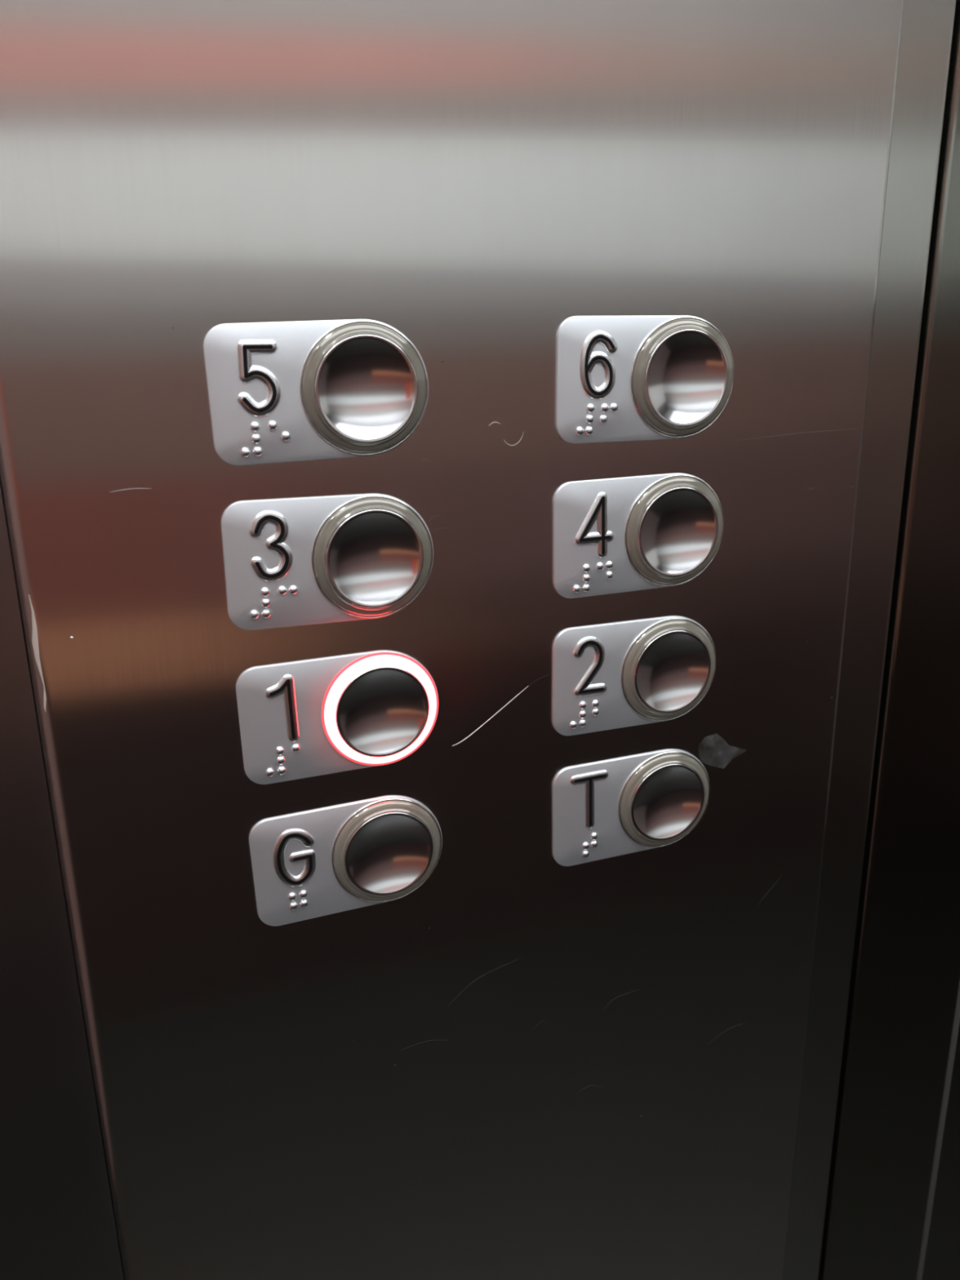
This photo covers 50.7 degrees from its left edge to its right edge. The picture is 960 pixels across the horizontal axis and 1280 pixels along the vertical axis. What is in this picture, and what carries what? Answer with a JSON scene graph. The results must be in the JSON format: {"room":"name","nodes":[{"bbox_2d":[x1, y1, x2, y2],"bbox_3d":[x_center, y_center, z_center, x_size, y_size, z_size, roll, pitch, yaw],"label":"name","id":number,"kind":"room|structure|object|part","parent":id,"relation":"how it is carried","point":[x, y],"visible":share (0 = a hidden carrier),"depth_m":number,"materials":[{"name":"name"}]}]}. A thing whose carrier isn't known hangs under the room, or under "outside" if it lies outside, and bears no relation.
{"room":"elevator interior","nodes":[
{"label":"elevator interior","id":0,"kind":"room"},
{"bbox_2d":[0,476,124,1279],"bbox_3d":[-0.651,0.080,0.140,1.092,2.340,0.024,-7,18,-19],"label":"wall","id":1,"kind":"structure","parent":0,"point":[58,1221],"depth_m":0.33,"materials":[{"name":"metal"}]},
{"bbox_2d":[783,0,955,1279],"bbox_3d":[0.149,-0.017,0.410,0.025,2.340,0.025,-7,18,-19],"label":"wall strip","id":2,"kind":"object","parent":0,"point":[927,25],"visible":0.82,"depth_m":0.40,"materials":[{"name":"metal"}]},
{"bbox_2d":[0,0,904,1279],"bbox_3d":[0.002,0.002,0.356,0.291,2.340,0.033,-7,18,-19],"label":"panel","id":3,"kind":"object","parent":2,"relation":"attached to","point":[518,1063],"depth_m":0.33,"materials":[{"name":"metal"}]},
{"bbox_3d":[-0.046,-0.073,0.299,0.067,0.042,0.004,-8,19,-18],"label":"lift button","id":4,"kind":"part","parent":3,"relation":"part of","materials":[{"name":"silver metal"}]},
{"bbox_3d":[-0.045,-0.025,0.315,0.066,0.041,0.004,-6,18,-19],"label":"lift button","id":5,"kind":"part","parent":3,"relation":"part of","materials":[{"name":"silver metal"}]},
{"bbox_3d":[-0.044,0.025,0.330,0.066,0.041,0.004,-8,18,-18],"label":"lift button","id":6,"kind":"part","parent":3,"relation":"part of","materials":[{"name":"silver metal"}]},
{"bbox_3d":[-0.044,0.075,0.345,0.067,0.042,0.004,-8,19,-18],"label":"lift button","id":7,"kind":"part","parent":3,"relation":"part of","materials":[{"name":"silver metal"}]},
{"bbox_3d":[0.058,0.062,0.380,0.066,0.041,0.004,-7,18,-18],"label":"lift button","id":8,"kind":"part","parent":3,"relation":"part of","materials":[{"name":"silver metal"}]},
{"bbox_3d":[0.057,0.013,0.364,0.066,0.040,0.004,-7,18,-19],"label":"lift button","id":9,"kind":"part","parent":3,"relation":"part of","materials":[{"name":"silver metal"}]},
{"bbox_3d":[0.056,-0.036,0.349,0.066,0.041,0.004,-7,18,-18],"label":"lift button","id":10,"kind":"part","parent":3,"relation":"part of","materials":[{"name":"silver metal"}]},
{"bbox_3d":[0.056,-0.086,0.334,0.066,0.041,0.004,-7,18,-19],"label":"lift button","id":11,"kind":"part","parent":3,"relation":"part of","materials":[{"name":"silver metal"}]},
{"bbox_2d":[817,0,959,1279],"bbox_3d":[0.192,-0.022,0.425,0.061,2.340,0.024,-7,18,-19],"label":"door frame","id":12,"kind":"structure","parent":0,"point":[905,975],"depth_m":0.45,"materials":[{"name":"metal"}]},
{"bbox_2d":[916,982,959,1279],"bbox_3d":[0.223,-0.026,0.435,0.004,2.340,0.026,-7,18,-19],"label":"trim","id":13,"kind":"structure","parent":12,"relation":"attached to","point":[957,1017],"depth_m":0.51,"materials":[{"name":"grey metal"}]},
{"bbox_2d":[921,1022,959,1279],"bbox_3d":[1.198,-0.147,0.773,2.074,2.340,0.008,-7,18,-19],"label":"door","id":14,"kind":"structure","parent":12,"relation":"attached to","point":[942,1257],"depth_m":0.55,"materials":[{"name":"metal"}]}
]}

